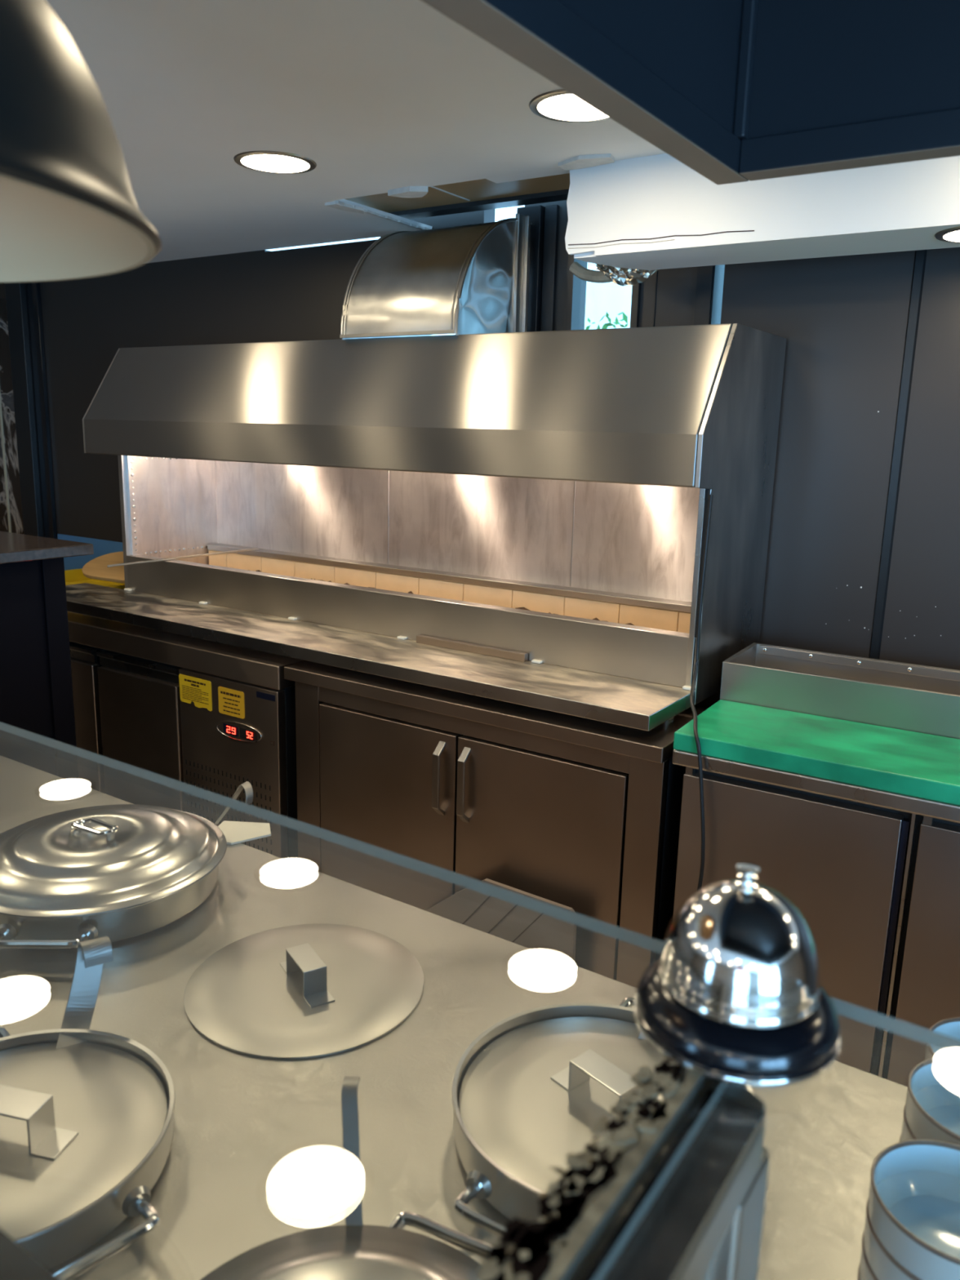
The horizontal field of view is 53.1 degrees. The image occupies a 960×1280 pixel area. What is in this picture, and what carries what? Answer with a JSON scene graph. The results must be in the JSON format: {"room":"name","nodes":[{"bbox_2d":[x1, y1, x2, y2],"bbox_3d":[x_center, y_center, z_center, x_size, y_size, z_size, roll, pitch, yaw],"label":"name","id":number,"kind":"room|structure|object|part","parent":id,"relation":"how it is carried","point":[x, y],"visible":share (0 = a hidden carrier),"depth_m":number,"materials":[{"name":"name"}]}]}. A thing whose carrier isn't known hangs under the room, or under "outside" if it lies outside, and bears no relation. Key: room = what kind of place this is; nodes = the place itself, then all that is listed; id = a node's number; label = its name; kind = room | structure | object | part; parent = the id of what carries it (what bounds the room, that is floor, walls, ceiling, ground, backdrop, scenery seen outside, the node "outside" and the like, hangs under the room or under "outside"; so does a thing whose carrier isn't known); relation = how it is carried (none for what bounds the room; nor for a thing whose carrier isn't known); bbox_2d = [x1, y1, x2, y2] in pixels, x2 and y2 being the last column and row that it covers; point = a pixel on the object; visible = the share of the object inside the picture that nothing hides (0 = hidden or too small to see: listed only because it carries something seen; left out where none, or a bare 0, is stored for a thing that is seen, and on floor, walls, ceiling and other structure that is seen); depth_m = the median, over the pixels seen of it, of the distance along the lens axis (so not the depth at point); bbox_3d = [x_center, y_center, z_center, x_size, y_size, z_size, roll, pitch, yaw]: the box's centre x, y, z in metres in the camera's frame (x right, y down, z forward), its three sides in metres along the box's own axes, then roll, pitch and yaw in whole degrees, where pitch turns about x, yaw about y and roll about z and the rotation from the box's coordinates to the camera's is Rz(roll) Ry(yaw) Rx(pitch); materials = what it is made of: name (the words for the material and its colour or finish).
{"room":"commercial kitchen","nodes":[
{"label":"commercial kitchen","id":0,"kind":"room"},
{"bbox_2d":[0,283,23,533],"bbox_3d":[-2.315,-0.596,4.664,0.950,2.155,0.066,10,15,33],"label":"chalkboard","id":1,"kind":"structure","parent":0,"point":[11,506],"depth_m":4.49,"materials":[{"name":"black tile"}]},
{"bbox_2d":[4,282,44,537],"bbox_3d":[-2.055,-0.539,4.434,0.115,2.155,0.050,10,15,33],"label":"trim","id":2,"kind":"structure","parent":1,"relation":"attached to","point":[16,293],"depth_m":4.30,"materials":[{"name":"black"}]},
{"bbox_2d":[26,281,57,538],"bbox_3d":[-1.966,-0.528,4.394,0.070,2.155,0.020,10,15,33],"label":"trim","id":3,"kind":"structure","parent":1,"relation":"attached to","point":[33,288],"depth_m":4.27,"materials":[{"name":"black"}]},
{"bbox_2d":[44,0,666,262],"bbox_3d":[-0.778,-0.748,0.278,8.200,0.120,5.530,10,15,33],"label":"ceiling","id":4,"kind":"structure","parent":0,"point":[382,95],"depth_m":1.94,"materials":[{"name":"white paint"}]},
{"bbox_2d":[0,0,161,283],"bbox_3d":[-0.423,-0.469,0.446,0.501,0.503,0.501,0,12,-6],"label":"pendant lamp","id":5,"kind":"object","parent":4,"relation":"hanging from","point":[69,210],"visible":1,"depth_m":0.48,"materials":[{"name":"silver metal"}]},
{"bbox_2d":[233,150,316,173],"bbox_3d":[-0.483,-1.126,2.267,0.192,0.005,0.192,10,15,33],"label":"recessed light","id":6,"kind":"object","parent":4,"relation":"in","point":[264,161],"visible":1,"depth_m":2.26,"materials":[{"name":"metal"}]},
{"bbox_2d":[240,154,310,171],"bbox_3d":[-0.483,-1.127,2.267,0.162,0.001,0.162,10,15,33],"label":"diffuser","id":7,"kind":"object","parent":6,"relation":"attached to","point":[260,162],"depth_m":2.26,"materials":[{"name":"white plastic"}]},
{"bbox_2d":[528,88,611,123],"bbox_3d":[0.189,-1.011,1.821,0.192,0.005,0.192,10,15,33],"label":"recessed light","id":8,"kind":"object","parent":4,"relation":"in","point":[559,105],"visible":0.61,"depth_m":1.83,"materials":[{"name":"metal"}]},
{"bbox_2d":[537,93,606,119],"bbox_3d":[0.189,-1.012,1.821,0.162,0.001,0.162,10,15,33],"label":"diffuser","id":9,"kind":"object","parent":8,"relation":"attached to","point":[549,106],"depth_m":1.84,"materials":[{"name":"white plastic"}]},
{"bbox_2d":[420,0,959,185],"bbox_3d":[0.681,-0.407,-0.130,2.042,0.324,1.582,10,15,33],"label":"canopy","id":10,"kind":"object","parent":4,"relation":"hanging from","point":[732,91],"visible":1,"depth_m":0.95,"materials":[{"name":"paint"}]},
{"bbox_2d":[40,200,959,707],"bbox_3d":[1.090,-0.072,2.440,7.250,2.250,0.061,10,15,33],"label":"wall","id":11,"kind":"structure","parent":0,"point":[842,319],"depth_m":2.49,"materials":[{"name":"paint"}]},
{"bbox_2d":[57,533,123,570],"bbox_3d":[-1.513,-0.323,4.134,1.010,0.188,0.004,10,15,33],"label":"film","id":12,"kind":"object","parent":11,"relation":"attached to","point":[100,547],"visible":0.14,"depth_m":4.27,"materials":[{"name":"blue plastic"}]},
{"bbox_2d":[516,204,559,331],"bbox_3d":[0.162,-1.032,2.827,0.125,0.455,0.030,10,15,33],"label":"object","id":13,"kind":"structure","parent":11,"relation":"attached to","point":[544,220],"depth_m":2.80,"materials":[{"name":"black metal"}]},
{"bbox_2d":[564,253,586,330],"bbox_3d":[0.356,-0.965,2.741,0.208,0.310,0.075,10,15,33],"label":"window","id":14,"kind":"structure","parent":11,"relation":"in","point":[575,291],"depth_m":2.77,"materials":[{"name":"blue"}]},
{"bbox_2d":[568,261,611,283],"bbox_3d":[0.339,-1.032,2.687,0.197,0.063,0.032,10,15,33],"label":"roll","id":15,"kind":"object","parent":14,"relation":"attached to","point":[583,273],"visible":0.57,"depth_m":2.70,"materials":[{"name":"grey"}]},
{"bbox_2d":[630,265,714,327],"bbox_3d":[0.520,-0.969,2.600,0.232,0.405,0.020,10,15,33],"label":"trim","id":16,"kind":"structure","parent":11,"relation":"attached to","point":[704,273],"depth_m":2.56,"materials":[{"name":"black"}]},
{"bbox_2d":[709,264,724,324],"bbox_3d":[0.645,-0.956,2.559,0.027,0.405,0.072,10,15,33],"label":"window","id":17,"kind":"structure","parent":11,"relation":"in","point":[718,270],"depth_m":2.56,"materials":[{"name":"blue glass"}]},
{"bbox_2d":[868,249,927,659],"bbox_3d":[1.017,-0.029,2.458,0.026,2.155,0.006,10,15,33],"label":"trim","id":18,"kind":"structure","parent":11,"relation":"attached to","point":[920,257],"depth_m":2.36,"materials":[{"name":"black"}]},
{"bbox_2d":[564,153,959,270],"bbox_3d":[2.096,-0.723,1.180,4.400,0.200,0.244,10,15,33],"label":"ceiling soffit","id":19,"kind":"structure","parent":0,"point":[653,212],"depth_m":2.07,"materials":[{"name":"white paint"}]},
{"bbox_2d":[486,168,569,183],"bbox_3d":[0.125,-1.144,2.325,0.235,0.034,0.053,10,15,33],"label":"trim","id":20,"kind":"structure","parent":19,"relation":"attached to","point":[555,171],"depth_m":2.33,"materials":[{"name":"white paint"}]},
{"bbox_2d":[595,263,659,285],"bbox_3d":[0.382,-0.949,2.469,0.196,0.069,0.040,10,15,33],"label":"wrap","id":21,"kind":"object","parent":19,"relation":"hanging from","point":[620,276],"visible":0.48,"depth_m":2.48,"materials":[{"name":"silver metal"}]},
{"bbox_2d":[934,226,959,243],"bbox_3d":[1.003,-0.802,1.897,0.192,0.005,0.192,10,15,33],"label":"recessed light","id":22,"kind":"object","parent":19,"relation":"in","point":[952,234],"visible":1,"depth_m":1.92,"materials":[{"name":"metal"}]},
{"bbox_2d":[943,230,959,240],"bbox_3d":[1.003,-0.803,1.897,0.162,0.001,0.162,10,15,33],"label":"diffuser","id":23,"kind":"object","parent":22,"relation":"attached to","point":[948,235],"depth_m":1.92,"materials":[{"name":"white plastic"}]},
{"bbox_3d":[-0.834,1.427,0.752,8.200,0.050,5.525,10,15,33],"label":"floor","id":24,"kind":"structure","parent":0,"visible":0},
{"bbox_2d":[0,531,93,783],"bbox_3d":[-2.156,0.430,2.229,0.932,1.200,2.282,10,15,33],"label":"counter","id":25,"kind":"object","parent":24,"relation":"on","point":[37,696],"depth_m":2.76,"materials":[{"name":"stone"}]},
{"bbox_3d":[-2.173,0.453,2.195,0.748,1.169,2.200,10,15,33],"label":"counter panel","id":26,"kind":"part","parent":25,"relation":"part of","materials":[{"name":"black"}]},
{"bbox_3d":[-1.245,0.328,2.884,0.012,1.164,0.067,10,15,33],"label":"corner post","id":27,"kind":"part","parent":25,"relation":"part of","materials":[{"name":"black"}]},
{"bbox_2d":[67,611,306,863],"bbox_3d":[-0.965,0.353,3.431,1.428,0.895,0.708,10,15,33],"label":"fridge","id":28,"kind":"object","parent":24,"relation":"on","point":[217,717],"visible":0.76,"depth_m":2.95,"materials":[{"name":"metal"}]},
{"bbox_3d":[-1.445,0.342,3.351,0.395,0.588,0.030,10,15,33],"label":"door","id":29,"kind":"part","parent":28,"relation":"part of","materials":[{"name":"metal"}]},
{"bbox_2d":[64,568,124,589],"bbox_3d":[-1.503,-0.217,3.752,0.490,0.055,0.300,10,15,33],"label":"crate","id":30,"kind":"object","parent":28,"relation":"on","point":[74,576],"visible":0.09,"depth_m":3.91,"materials":[{"name":"yellow plastic"}]},
{"bbox_2d":[81,551,124,583],"bbox_3d":[-1.332,-0.276,3.619,0.400,0.085,0.201,8,14,29],"label":"wooden board","id":31,"kind":"object","parent":30,"relation":"on","point":[96,568],"visible":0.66,"depth_m":3.61,"materials":[{"name":"brown wood"}]},
{"bbox_3d":[-1.094,0.400,3.123,0.394,0.588,0.030,10,15,33],"label":"door","id":32,"kind":"part","parent":28,"relation":"part of","materials":[{"name":"metal"}]},
{"bbox_2d":[67,611,306,689],"bbox_3d":[-0.954,-0.050,3.343,1.428,0.069,0.708,10,15,33],"label":"countertop","id":33,"kind":"structure","parent":28,"relation":"on","point":[266,669],"depth_m":2.90,"materials":[{"name":"metal"}]},
{"bbox_3d":[-0.742,0.431,2.888,0.420,0.647,0.030,10,15,33],"label":"control panel","id":34,"kind":"part","parent":28,"relation":"part of","materials":[{"name":"metal"}]},
{"bbox_3d":[-0.608,0.160,2.722,0.074,0.018,0.001,10,15,33],"label":"name plate","id":35,"kind":"part","parent":28,"relation":"part of","materials":[{"name":"black"}]},
{"bbox_2d":[65,323,786,731],"bbox_3d":[-0.408,-0.440,2.900,2.365,0.898,0.721,10,15,33],"label":"hood","id":36,"kind":"object","parent":28,"relation":"on","point":[544,495],"visible":0.97,"depth_m":2.69,"materials":[{"name":"metal"}]},
{"bbox_3d":[-1.124,-0.436,3.554,0.020,0.525,0.457,10,15,33],"label":"panel","id":37,"kind":"part","parent":36,"relation":"part of","materials":[{"name":"metal"}]},
{"bbox_2d":[106,547,258,567],"bbox_3d":[-1.016,-0.287,3.326,0.545,0.032,0.008,-9,16,-39],"label":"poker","id":38,"kind":"object","parent":36,"relation":"on","point":[255,548],"visible":1,"depth_m":3.31,"materials":[{"name":"metal"}]},
{"bbox_2d":[65,582,695,731],"bbox_3d":[-0.546,-0.007,2.800,2.365,0.036,0.262,10,15,33],"label":"countertop","id":39,"kind":"structure","parent":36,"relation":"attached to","point":[639,704],"depth_m":2.52,"materials":[{"name":"metal"}]},
{"bbox_3d":[-0.362,-0.094,2.845,2.108,0.125,0.044,10,15,33],"label":"panel","id":40,"kind":"part","parent":36,"relation":"part of","materials":[{"name":"metal"}]},
{"bbox_2d":[339,213,532,339],"bbox_3d":[-0.101,-1.049,2.803,0.427,0.355,0.448,10,15,33],"label":"duct","id":41,"kind":"object","parent":36,"relation":"on","point":[470,278],"visible":0.91,"depth_m":2.68,"materials":[{"name":"metal"}]},
{"bbox_3d":[-0.135,-0.475,3.089,2.103,0.840,0.012,10,15,33],"label":"panel","id":42,"kind":"part","parent":36,"relation":"part of","materials":[{"name":"metal"}]},
{"bbox_2d":[416,634,528,662],"bbox_3d":[-0.027,0.021,2.596,0.355,0.020,0.018,10,15,33],"label":"bar","id":43,"kind":"object","parent":36,"relation":"on","point":[433,641],"visible":1,"depth_m":2.58,"materials":[{"name":"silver metal"}]},
{"bbox_2d":[689,494,713,890],"bbox_3d":[0.480,0.391,2.152,0.060,1.401,0.319,5,13,14],"label":"power cable","id":44,"kind":"object","parent":36,"relation":"hanging from","point":[710,501],"visible":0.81,"depth_m":2.15,"materials":[{"name":"black rubber"}]},
{"bbox_3d":[0.622,-0.304,2.339,0.012,0.873,0.530,10,15,33],"label":"panel","id":45,"kind":"part","parent":36,"relation":"part of","materials":[{"name":"metal"}]},
{"bbox_2d":[0,755,906,1279],"bbox_3d":[-0.156,0.785,0.721,4.020,1.251,1.302,10,15,33],"label":"countertop","id":46,"kind":"structure","parent":24,"relation":"on","point":[255,1158],"depth_m":0.93,"materials":[{"name":"metal"}]},
{"bbox_2d":[0,1025,174,1279],"bbox_3d":[-0.432,0.466,0.885,0.378,0.045,0.289,10,15,33],"label":"cooking pot","id":47,"kind":"object","parent":46,"relation":"on","point":[52,1245],"visible":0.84,"depth_m":0.81,"materials":[{"name":"metal"}]},
{"bbox_3d":[-0.548,0.435,0.997,0.043,0.017,0.115,13,17,43],"label":"handle","id":48,"kind":"part","parent":47,"relation":"part of","materials":[{"name":"silver metal"}]},
{"bbox_2d":[0,1042,167,1239],"bbox_3d":[-0.431,0.439,0.879,0.274,0.040,0.274,4,13,13],"label":"lid","id":49,"kind":"object","parent":47,"relation":"in","point":[76,1120],"visible":0.98,"depth_m":0.88,"materials":[{"name":"metal"}]},
{"bbox_3d":[-0.431,0.437,0.879,0.070,0.036,0.034,4,13,13],"label":"strap handle","id":50,"kind":"part","parent":49,"relation":"part of","materials":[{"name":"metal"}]},
{"bbox_2d":[55,936,113,1048],"bbox_3d":[-0.427,0.381,1.030,0.041,0.101,0.087,4,13,13],"label":"ladle","id":51,"kind":"object","parent":47,"relation":"in","point":[91,954],"visible":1,"depth_m":1.04,"materials":[{"name":"silver metal"}]},
{"bbox_3d":[-0.316,0.489,0.772,0.043,0.017,0.115,13,17,43],"label":"handle","id":52,"kind":"part","parent":47,"relation":"part of","materials":[{"name":"silver metal"}]},
{"bbox_2d":[0,864,218,948],"bbox_3d":[-0.567,0.344,1.414,0.355,0.052,0.408,10,15,33],"label":"cooking pot","id":53,"kind":"object","parent":46,"relation":"on","point":[15,932],"visible":0.38,"depth_m":1.26,"materials":[{"name":"metal"}]},
{"bbox_3d":[-0.560,0.381,1.221,0.115,0.017,0.043,1,12,-2],"label":"handle","id":54,"kind":"part","parent":53,"relation":"part of","materials":[{"name":"silver metal"}]},
{"bbox_2d":[0,804,226,919],"bbox_3d":[-0.561,0.290,1.401,0.370,0.054,0.370,10,15,33],"label":"domed lid","id":55,"kind":"object","parent":53,"relation":"on","point":[104,859],"visible":1,"depth_m":1.34,"materials":[{"name":"metal"}]},
{"bbox_3d":[-0.560,0.274,1.397,0.087,0.020,0.037,10,15,33],"label":"loop handle","id":56,"kind":"part","parent":55,"relation":"part of","materials":[{"name":"silver metal"}]},
{"bbox_2d":[217,820,271,844],"bbox_3d":[-0.404,0.328,1.627,0.102,0.004,0.087,2,12,4],"label":"paper slip","id":57,"kind":"object","parent":46,"relation":"on","point":[234,832],"visible":0.76,"depth_m":1.63,"materials":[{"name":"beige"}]},
{"bbox_2d":[213,781,253,825],"bbox_3d":[-0.399,0.268,1.548,0.018,0.107,0.126,-9,16,-41],"label":"ladle","id":58,"kind":"object","parent":57,"relation":"on","point":[247,787],"visible":0.89,"depth_m":1.51,"materials":[{"name":"silver metal"}]},
{"bbox_2d":[183,923,423,1059],"bbox_3d":[-0.216,0.411,1.191,0.292,0.038,0.292,-6,14,-31],"label":"lid","id":59,"kind":"object","parent":46,"relation":"on","point":[302,991],"visible":1,"depth_m":1.17,"materials":[{"name":"metal"}]},
{"bbox_3d":[-0.215,0.409,1.191,0.030,0.034,0.062,-6,14,-31],"label":"strap handle","id":60,"kind":"part","parent":59,"relation":"part of","materials":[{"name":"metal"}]},
{"bbox_2d":[0,721,710,1279],"bbox_3d":[-0.880,0.072,0.990,2.249,0.008,0.405,10,15,33],"label":"glass shelf","id":61,"kind":"object","parent":46,"relation":"on","point":[628,936],"visible":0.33,"depth_m":0.66,"materials":[{"name":"grey"}]},
{"bbox_2d":[633,862,840,1087],"bbox_3d":[0.135,0.157,0.495,0.105,0.088,0.105,10,15,33],"label":"bell","id":62,"kind":"object","parent":61,"relation":"on","point":[734,993],"visible":1,"depth_m":0.47,"materials":[{"name":"silver metal"}]},
{"bbox_2d":[388,1211,506,1260],"bbox_3d":[-0.095,0.527,0.627,0.283,0.053,0.371,10,15,33],"label":"cooking pot","id":63,"kind":"object","parent":46,"relation":"on","point":[469,1244],"visible":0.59,"depth_m":0.78,"materials":[{"name":"metal"}]},
{"bbox_2d":[200,1224,481,1279],"bbox_3d":[-0.094,0.481,0.617,0.295,0.038,0.295,10,15,33],"label":"domed lid","id":64,"kind":"object","parent":63,"relation":"on","point":[366,1251],"visible":0.95,"depth_m":0.72,"materials":[{"name":"metal"}]},
{"bbox_2d":[341,1075,363,1226],"bbox_3d":[-0.103,0.442,0.784,0.017,0.110,0.119,-1,13,-11],"label":"ladle","id":65,"kind":"object","parent":63,"relation":"in","point":[350,1122],"visible":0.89,"depth_m":0.79,"materials":[{"name":"silver metal"}]},
{"bbox_2d":[451,996,754,1243],"bbox_3d":[0.120,0.465,0.942,0.296,0.051,0.379,10,15,33],"label":"cooking pot","id":66,"kind":"object","parent":46,"relation":"on","point":[512,1197],"visible":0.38,"depth_m":0.87,"materials":[{"name":"metal"}]},
{"bbox_3d":[0.032,0.488,0.802,0.115,0.016,0.046,10,15,33],"label":"handle","id":67,"kind":"part","parent":66,"relation":"part of","materials":[{"name":"silver metal"}]},
{"bbox_2d":[458,1017,676,1191],"bbox_3d":[0.120,0.437,0.936,0.281,0.038,0.281,-9,16,-40],"label":"lid","id":68,"kind":"object","parent":66,"relation":"in","point":[533,1097],"visible":0.48,"depth_m":0.95,"materials":[{"name":"metal"}]},
{"bbox_3d":[0.121,0.435,0.935,0.030,0.034,0.066,-9,16,-40],"label":"strap handle","id":69,"kind":"part","parent":68,"relation":"part of","materials":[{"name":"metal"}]},
{"bbox_2d":[637,1031,645,1039],"bbox_3d":[0.222,0.394,1.041,0.106,0.100,0.022,-1,13,-9],"label":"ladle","id":70,"kind":"object","parent":68,"relation":"on","point":[641,1036],"visible":0.1,"depth_m":1.04,"materials":[{"name":"silver metal"}]},
{"bbox_3d":[0.208,0.432,1.080,0.115,0.016,0.046,10,15,33],"label":"handle","id":71,"kind":"part","parent":66,"relation":"part of","materials":[{"name":"silver metal"}]},
{"bbox_3d":[0.025,0.417,0.387,0.062,0.381,0.321,10,15,33],"label":"bracket","id":72,"kind":"part","parent":46,"relation":"part of","materials":[{"name":"grey metal"}]},
{"bbox_3d":[0.113,0.416,0.493,0.030,0.343,0.044,10,15,33],"label":"post","id":73,"kind":"part","parent":46,"relation":"part of","materials":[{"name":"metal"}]},
{"bbox_2d":[592,996,959,1279],"bbox_3d":[0.733,0.344,-0.061,1.622,0.008,0.405,10,15,33],"label":"glass shelf","id":74,"kind":"object","parent":46,"relation":"on","point":[950,1044],"visible":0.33,"depth_m":0.46,"materials":[{"name":"grey"}]},
{"bbox_2d":[857,1263,859,1279],"bbox_3d":[0.348,0.520,0.726,0.122,0.050,0.122,10,15,33],"label":"bowl","id":75,"kind":"object","parent":46,"relation":"on","point":[858,1275],"visible":0.08,"depth_m":0.74,"materials":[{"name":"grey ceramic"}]},
{"bbox_2d":[859,1229,878,1279],"bbox_3d":[0.349,0.491,0.720,0.122,0.050,0.122,10,15,33],"label":"bowl","id":76,"kind":"object","parent":75,"relation":"on","point":[866,1273],"visible":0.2,"depth_m":0.72,"materials":[{"name":"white ceramic"}]},
{"bbox_2d":[863,1196,920,1279],"bbox_3d":[0.350,0.462,0.713,0.122,0.050,0.122,10,15,33],"label":"bowl","id":77,"kind":"object","parent":76,"relation":"on","point":[882,1264],"visible":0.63,"depth_m":0.70,"materials":[{"name":"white ceramic"}]},
{"bbox_2d":[867,1139,959,1279],"bbox_3d":[0.350,0.433,0.707,0.122,0.050,0.122,10,15,33],"label":"bowl","id":78,"kind":"object","parent":77,"relation":"on","point":[913,1202],"visible":0.99,"depth_m":0.74,"materials":[{"name":"blue ceramic"}]},
{"bbox_3d":[0.422,0.500,0.830,0.122,0.050,0.122,10,15,33],"label":"bowl","id":79,"kind":"object","parent":46,"relation":"on","visible":0},
{"bbox_3d":[0.423,0.470,0.823,0.122,0.050,0.122,10,15,33],"label":"bowl","id":80,"kind":"object","parent":79,"relation":"on","visible":0},
{"bbox_2d":[901,1104,917,1141],"bbox_3d":[0.424,0.441,0.817,0.122,0.050,0.122,10,15,33],"label":"bowl","id":81,"kind":"object","parent":80,"relation":"on","point":[907,1134],"visible":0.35,"depth_m":0.82,"materials":[{"name":"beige ceramic"}]},
{"bbox_2d":[905,1056,959,1145],"bbox_3d":[0.424,0.412,0.810,0.122,0.050,0.122,10,15,33],"label":"bowl","id":82,"kind":"object","parent":81,"relation":"on","point":[932,1101],"visible":0.8,"depth_m":0.85,"materials":[{"name":"blue ceramic"}]},
{"bbox_2d":[284,661,708,987],"bbox_3d":[0.007,0.563,2.576,1.120,0.899,0.384,10,15,33],"label":"base cabinet","id":83,"kind":"object","parent":24,"relation":"on","point":[583,815],"visible":0.61,"depth_m":2.32,"materials":[{"name":"black metal"}]},
{"bbox_3d":[-0.248,0.527,2.562,0.454,0.663,0.028,10,15,33],"label":"door","id":84,"kind":"part","parent":83,"relation":"part of","materials":[{"name":"brown metal"}]},
{"bbox_3d":[-0.103,0.349,2.392,0.020,0.194,0.030,10,15,33],"label":"handle","id":85,"kind":"part","parent":83,"relation":"part of","materials":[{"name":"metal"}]},
{"bbox_3d":[-0.041,0.360,2.351,0.020,0.194,0.030,10,15,33],"label":"handle","id":86,"kind":"part","parent":83,"relation":"part of","materials":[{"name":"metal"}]},
{"bbox_3d":[-0.047,0.206,2.367,0.922,0.045,0.028,10,15,33],"label":"rail","id":87,"kind":"part","parent":83,"relation":"part of","materials":[{"name":"brown metal"}]},
{"bbox_2d":[284,661,708,763],"bbox_3d":[0.024,0.139,2.493,1.120,0.035,0.362,10,15,33],"label":"countertop","id":88,"kind":"structure","parent":83,"relation":"on","point":[656,744],"depth_m":2.29,"materials":[{"name":"silver metal"}]},
{"bbox_3d":[0.133,0.591,2.314,0.452,0.663,0.028,10,15,33],"label":"door","id":89,"kind":"part","parent":83,"relation":"part of","materials":[{"name":"brown metal"}]},
{"bbox_2d":[426,878,577,964],"bbox_3d":[0.010,0.813,2.364,0.488,0.482,0.014,10,15,33],"label":"floor drain","id":90,"kind":"object","parent":24,"relation":"on","point":[556,938],"visible":0.26,"depth_m":2.28,"materials":[{"name":"grey metal"}]},
{"bbox_2d":[671,749,959,1086],"bbox_3d":[1.146,0.713,2.027,1.400,0.898,0.580,9,14,30],"label":"base cabinet","id":91,"kind":"object","parent":24,"relation":"on","point":[873,875],"visible":0.41,"depth_m":1.91,"materials":[{"name":"metal"}]},
{"bbox_2d":[671,749,959,823],"bbox_3d":[1.156,0.292,1.935,1.400,0.036,0.580,9,14,30],"label":"countertop","id":92,"kind":"structure","parent":91,"relation":"on","point":[853,793],"depth_m":1.89,"materials":[{"name":"metal"}]},
{"bbox_2d":[673,699,959,805],"bbox_3d":[1.079,0.277,1.819,1.378,0.038,0.314,9,14,30],"label":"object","id":93,"kind":"object","parent":91,"relation":"on","point":[903,762],"visible":1,"depth_m":1.97,"materials":[{"name":"green plastic"}]},
{"bbox_2d":[720,642,959,739],"bbox_3d":[1.232,0.183,2.054,1.380,0.129,0.262,9,14,30],"label":"rail","id":94,"kind":"object","parent":91,"relation":"on","point":[912,697],"visible":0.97,"depth_m":2.22,"materials":[{"name":"metal"}]},
{"bbox_3d":[0.820,0.673,1.906,0.006,0.710,0.028,9,14,30],"label":"post","id":95,"kind":"part","parent":91,"relation":"part of","materials":[{"name":"metal"}]},
{"bbox_3d":[1.018,0.703,1.786,0.438,0.674,0.030,9,14,30],"label":"door","id":96,"kind":"part","parent":91,"relation":"part of","materials":[{"name":"brown metal"}]},
{"bbox_3d":[0.491,0.449,0.927,0.122,0.050,0.122,10,15,33],"label":"bowl","id":97,"kind":"object","parent":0,"visible":0},
{"bbox_2d":[924,1017,959,1060],"bbox_3d":[0.492,0.420,0.921,0.122,0.050,0.122,10,15,33],"label":"bowl","id":98,"kind":"object","parent":97,"relation":"on","point":[950,1027],"visible":0.29,"depth_m":0.97,"materials":[{"name":"blue ceramic"}]},
{"label":"outside","id":99,"kind":"structure","parent":0,"visible":0},
{"bbox_3d":[2.027,0.399,5.988,9.000,0.060,6.125,10,15,33],"label":"ground","id":100,"kind":"structure","parent":99,"visible":0},
{"bbox_2d":[585,311,627,329],"bbox_3d":[0.768,-0.590,5.004,1.495,2.150,1.500,10,15,33],"label":"shrub","id":101,"kind":"object","parent":100,"relation":"on","point":[605,326],"visible":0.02,"depth_m":4.80,"materials":[{"name":"green plant"}]}
]}

